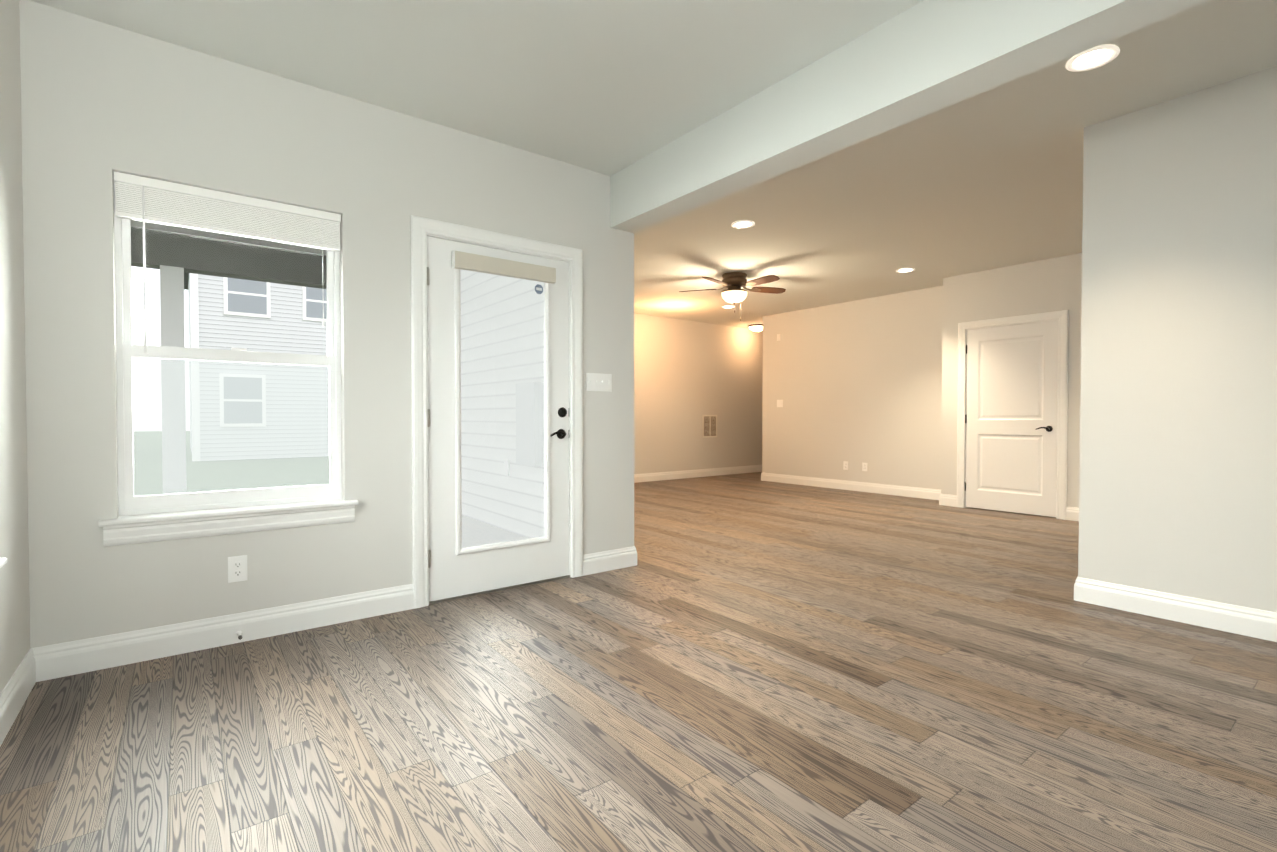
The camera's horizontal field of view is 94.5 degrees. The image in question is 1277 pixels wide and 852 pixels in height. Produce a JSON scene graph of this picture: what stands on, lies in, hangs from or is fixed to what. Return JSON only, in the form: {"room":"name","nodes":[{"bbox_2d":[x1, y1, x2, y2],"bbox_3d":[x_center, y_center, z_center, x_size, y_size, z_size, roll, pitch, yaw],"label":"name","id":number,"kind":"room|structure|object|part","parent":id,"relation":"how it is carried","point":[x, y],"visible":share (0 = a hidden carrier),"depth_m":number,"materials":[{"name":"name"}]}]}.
{"room":"empty living room","nodes":[
{"label":"empty living room","id":0,"kind":"room"},
{"bbox_2d":[0,0,43,693],"bbox_3d":[-0.780,-0.292,0.090,0.180,2.700,5.882,-1,1,-38],"label":"wall","id":1,"kind":"structure","parent":0,"point":[22,576],"depth_m":2.24,"materials":[{"name":"white paint"}]},
{"bbox_2d":[0,557,6,567],"bbox_3d":[-1.467,0.484,1.075,0.131,0.114,1.910,-1,1,-38],"label":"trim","id":2,"kind":"structure","parent":1,"relation":"attached to","point":[3,561],"depth_m":1.84,"materials":[{"name":"white wood"}]},
{"bbox_2d":[0,647,39,745],"bbox_3d":[-0.664,0.991,0.087,0.016,0.135,5.742,-1,1,-38],"label":"baseboard","id":3,"kind":"structure","parent":1,"relation":"attached to","point":[14,695],"depth_m":2.12,"materials":[{"name":"white wood"}]},
{"bbox_2d":[32,1,611,645],"bbox_3d":[-1.341,-0.344,3.271,2.820,2.700,0.160,-1,1,-38],"label":"wall","id":4,"kind":"structure","parent":0,"point":[110,99],"depth_m":2.79,"materials":[{"name":"white paint"}]},
{"bbox_2d":[40,584,413,680],"bbox_3d":[-1.820,0.946,2.811,1.457,0.135,0.016,-1,1,-38],"label":"baseboard","id":5,"kind":"structure","parent":4,"relation":"attached to","point":[72,657],"depth_m":2.70,"materials":[{"name":"white wood"}]},
{"bbox_2d":[236,631,241,639],"bbox_3d":[-1.847,0.970,2.734,0.022,0.022,0.075,-1,1,-38],"label":"door stop","id":6,"kind":"object","parent":5,"relation":"attached to","point":[239,633],"visible":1,"depth_m":2.73,"materials":[{"name":"white plastic"}]},
{"bbox_2d":[98,183,357,546],"bbox_3d":[-1.899,-0.292,2.810,0.993,1.589,0.204,-1,1,-38],"label":"window","id":7,"kind":"structure","parent":4,"relation":"in","point":[201,429],"depth_m":2.79,"materials":[{"name":"white glass"}]},
{"bbox_2d":[114,172,340,352],"bbox_3d":[-1.885,-0.701,2.785,0.875,0.764,0.056,-1,1,-38],"label":"window blind","id":8,"kind":"object","parent":7,"relation":"attached to","point":[143,199],"visible":0.98,"depth_m":2.73,"materials":[{"name":"white"}]},
{"bbox_2d":[228,555,246,582],"bbox_3d":[-1.878,0.669,2.766,0.075,0.120,0.008,-1,1,-38],"label":"outlet","id":9,"kind":"object","parent":4,"relation":"attached to","point":[237,568],"visible":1,"depth_m":2.76,"materials":[{"name":"white plastic"}]},
{"bbox_2d":[410,215,582,608],"bbox_3d":[-0.856,-0.079,3.637,1.098,2.157,0.180,-1,1,-38],"label":"door frame","id":10,"kind":"structure","parent":4,"relation":"attached to","point":[422,228],"depth_m":3.36,"materials":[{"name":"white painted wood"}]},
{"bbox_2d":[427,236,568,601],"bbox_3d":[-0.815,-0.040,3.579,0.922,2.049,0.101,-1,1,-38],"label":"patio door","id":11,"kind":"structure","parent":4,"relation":"in","point":[498,404],"depth_m":3.57,"materials":[{"name":"white paint"}]},
{"bbox_2d":[586,373,611,391],"bbox_3d":[-0.270,-0.295,3.987,0.203,0.119,0.015,-1,1,-38],"label":"light switch","id":12,"kind":"object","parent":4,"relation":"attached to","point":[598,382],"visible":1,"depth_m":3.98,"materials":[{"name":"white plastic"}]},
{"bbox_2d":[583,546,635,575],"bbox_3d":[-0.210,0.926,4.054,0.415,0.135,0.016,-1,1,-38],"label":"baseboard","id":13,"kind":"structure","parent":4,"relation":"attached to","point":[598,562],"depth_m":4.05,"materials":[{"name":"white wood"}]},
{"bbox_2d":[612,228,639,549],"bbox_3d":[-1.371,-0.385,5.767,0.185,2.700,4.148,-1,1,-38],"label":"wall","id":14,"kind":"structure","parent":0,"point":[625,323],"depth_m":4.13,"materials":[{"name":"white paint"}]},
{"bbox_2d":[0,472,1276,851],"bbox_3d":[2.219,1.029,4.912,10.795,0.100,10.175,-1,1,-38],"label":"floor","id":15,"kind":"structure","parent":0,"point":[742,662],"depth_m":2.08,"materials":[{"name":"brown wood"}]},
{"bbox_2d":[30,0,1276,328],"bbox_3d":[2.219,-1.770,4.866,10.795,0.100,10.175,-1,1,-38],"label":"ceiling","id":16,"kind":"structure","parent":0,"point":[992,178],"depth_m":3.06,"materials":[{"name":"white paint"}]},
{"bbox_2d":[679,272,785,320],"bbox_3d":[1.133,-1.486,6.804,1.263,0.532,1.231,-1,1,-38],"label":"ceiling fan","id":17,"kind":"object","parent":16,"relation":"hanging from","point":[734,283],"visible":1,"depth_m":6.74,"materials":[{"name":"brown wood"}]},
{"bbox_3d":[1.112,-1.488,6.849,0.296,0.111,0.296,-1,1,-38],"label":"lamp shade","id":18,"kind":"part","parent":17,"relation":"part of","materials":[{"name":"white glass"}]},
{"bbox_2d":[732,220,754,227],"bbox_3d":[0.893,-1.718,5.034,0.196,0.010,0.196,-1,1,-38],"label":"recessed light","id":19,"kind":"object","parent":16,"relation":"in","point":[743,224],"visible":1,"depth_m":5.03,"materials":[{"name":"white"}]},
{"bbox_2d":[749,324,762,331],"bbox_3d":[2.143,-1.750,10.648,0.310,0.131,0.310,-1,1,-38],"label":"light","id":20,"kind":"object","parent":16,"relation":"attached to","point":[756,327],"visible":0.83,"depth_m":10.54,"materials":[{"name":"white glass"}]},
{"bbox_2d":[896,268,914,272],"bbox_3d":[2.993,-1.744,6.617,0.196,0.010,0.196,-1,1,-38],"label":"recessed light","id":21,"kind":"object","parent":16,"relation":"in","point":[904,270],"visible":1,"depth_m":6.63,"materials":[{"name":"white"}]},
{"bbox_2d":[1066,45,1119,71],"bbox_3d":[2.076,-1.679,2.700,0.196,0.010,0.196,-1,1,-38],"label":"recessed light","id":22,"kind":"object","parent":16,"relation":"in","point":[1094,57],"visible":0.94,"depth_m":2.69,"materials":[{"name":"white"}]},
{"bbox_2d":[640,314,759,473],"bbox_3d":[0.297,-0.451,9.759,7.655,2.700,0.115,-1,1,-38],"label":"wall","id":23,"kind":"structure","parent":0,"point":[690,370],"depth_m":10.23,"materials":[{"name":"white paint"}]},
{"bbox_2d":[634,465,761,482],"bbox_3d":[0.400,0.831,9.777,7.495,0.135,0.016,-1,1,-38],"label":"baseboard","id":24,"kind":"structure","parent":23,"relation":"attached to","point":[645,477],"depth_m":10.21,"materials":[{"name":"white wood"}]},
{"bbox_2d":[702,415,716,437],"bbox_3d":[1.264,0.003,10.433,0.360,0.400,0.010,-1,1,-38],"label":"air vent","id":25,"kind":"object","parent":23,"relation":"in","point":[709,425],"visible":1,"depth_m":10.42,"materials":[{"name":"white metal"}]},
{"bbox_2d":[760,286,939,488],"bbox_3d":[3.067,-0.430,8.487,0.115,2.700,3.205,-1,1,-38],"label":"wall","id":26,"kind":"structure","parent":0,"point":[857,382],"depth_m":8.36,"materials":[{"name":"white paint"}]},
{"bbox_2d":[777,400,782,406],"bbox_3d":[2.256,-0.360,9.431,0.015,0.120,0.120,-1,1,-38],"label":"light switch","id":27,"kind":"object","parent":26,"relation":"attached to","point":[779,403],"visible":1,"depth_m":9.43,"materials":[{"name":"white plastic"}]},
{"bbox_2d":[843,461,847,469],"bbox_3d":[2.986,0.570,8.507,0.008,0.120,0.075,-1,1,-38],"label":"outlet","id":28,"kind":"object","parent":26,"relation":"attached to","point":[845,465],"visible":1,"depth_m":8.51,"materials":[{"name":"white plastic"}]},
{"bbox_2d":[760,469,956,504],"bbox_3d":[2.983,0.852,8.526,0.036,0.135,3.106,-1,1,-38],"label":"baseboard","id":29,"kind":"structure","parent":26,"relation":"attached to","point":[916,492],"depth_m":8.37,"materials":[{"name":"white wood"}]},
{"bbox_2d":[862,462,866,470],"bbox_3d":[3.169,0.574,8.269,0.008,0.120,0.075,-1,1,-38],"label":"outlet","id":30,"kind":"object","parent":26,"relation":"attached to","point":[864,466],"visible":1,"depth_m":8.27,"materials":[{"name":"white plastic"}]},
{"bbox_2d":[610,0,1208,232],"bbox_3d":[1.643,-1.495,1.827,0.205,0.350,5.742,-1,1,-38],"label":"header beam","id":31,"kind":"structure","parent":0,"point":[921,59],"depth_m":2.53,"materials":[{"name":"white paint"}]},
{"bbox_2d":[940,254,1075,506],"bbox_3d":[5.416,-0.369,4.790,0.115,2.700,5.750,-1,1,-38],"label":"wall","id":32,"kind":"structure","parent":0,"point":[1047,285],"depth_m":6.55,"materials":[{"name":"white paint"}]},
{"bbox_2d":[936,493,955,504],"bbox_3d":[3.745,0.874,7.162,0.376,0.135,0.016,-1,1,-38],"label":"baseboard","id":33,"kind":"structure","parent":32,"relation":"attached to","point":[944,499],"depth_m":6.99,"materials":[{"name":"white wood"}]},
{"bbox_2d":[965,320,1057,516],"bbox_3d":[4.050,-0.079,6.463,0.088,2.040,0.906,-1,1,-38],"label":"interior door","id":34,"kind":"structure","parent":32,"relation":"in","point":[1011,418],"depth_m":6.44,"materials":[{"name":"white paint"}]},
{"bbox_2d":[957,310,1068,519],"bbox_3d":[4.095,-0.119,6.490,0.135,2.144,1.078,-1,1,-38],"label":"door frame","id":35,"kind":"structure","parent":32,"relation":"attached to","point":[1062,317],"depth_m":6.19,"materials":[{"name":"white wood"}]},
{"bbox_2d":[1066,507,1078,520],"bbox_3d":[5.757,0.922,4.262,0.016,0.135,4.506,-1,1,-38],"label":"baseboard","id":36,"kind":"structure","parent":32,"relation":"attached to","point":[1072,513],"depth_m":6.00,"materials":[{"name":"white wood"}]},
{"bbox_2d":[1072,66,1276,612],"bbox_3d":[3.651,-0.323,2.019,0.115,2.700,3.520,-1,1,-38],"label":"wall","id":37,"kind":"structure","parent":0,"point":[1162,286],"depth_m":3.03,"materials":[{"name":"white paint"}]},
{"bbox_2d":[1074,577,1276,641],"bbox_3d":[3.604,0.959,2.020,0.046,0.135,3.526,-1,1,-38],"label":"baseboard","id":38,"kind":"structure","parent":37,"relation":"attached to","point":[1251,622],"depth_m":3.04,"materials":[{"name":"white wood"}]},
{"label":"outside","id":39,"kind":"structure","parent":0,"visible":0},
{"bbox_3d":[-12.351,0.986,15.738,80.000,0.130,80.000,-1,1,-38],"label":"ground","id":40,"kind":"structure","parent":39,"visible":0},
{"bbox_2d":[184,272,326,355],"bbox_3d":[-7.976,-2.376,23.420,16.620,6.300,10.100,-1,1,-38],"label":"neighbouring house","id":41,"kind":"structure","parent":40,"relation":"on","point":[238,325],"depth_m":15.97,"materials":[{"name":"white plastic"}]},
{"bbox_3d":[-3.175,1.071,3.905,5.025,0.090,3.048,-1,1,-38],"label":"patio slab","id":42,"kind":"object","parent":40,"relation":"on","visible":0},
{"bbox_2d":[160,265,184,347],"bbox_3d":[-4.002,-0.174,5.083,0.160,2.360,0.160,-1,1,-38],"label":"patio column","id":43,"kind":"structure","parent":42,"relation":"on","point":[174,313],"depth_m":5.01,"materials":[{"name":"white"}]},
{"bbox_2d":[131,220,326,288],"bbox_3d":[-2.517,-1.578,4.401,3.325,0.470,3.098,-1,1,-38],"label":"roof","id":44,"kind":"structure","parent":43,"relation":"on","point":[284,269],"depth_m":5.24,"materials":[{"name":"grey"}]}
]}

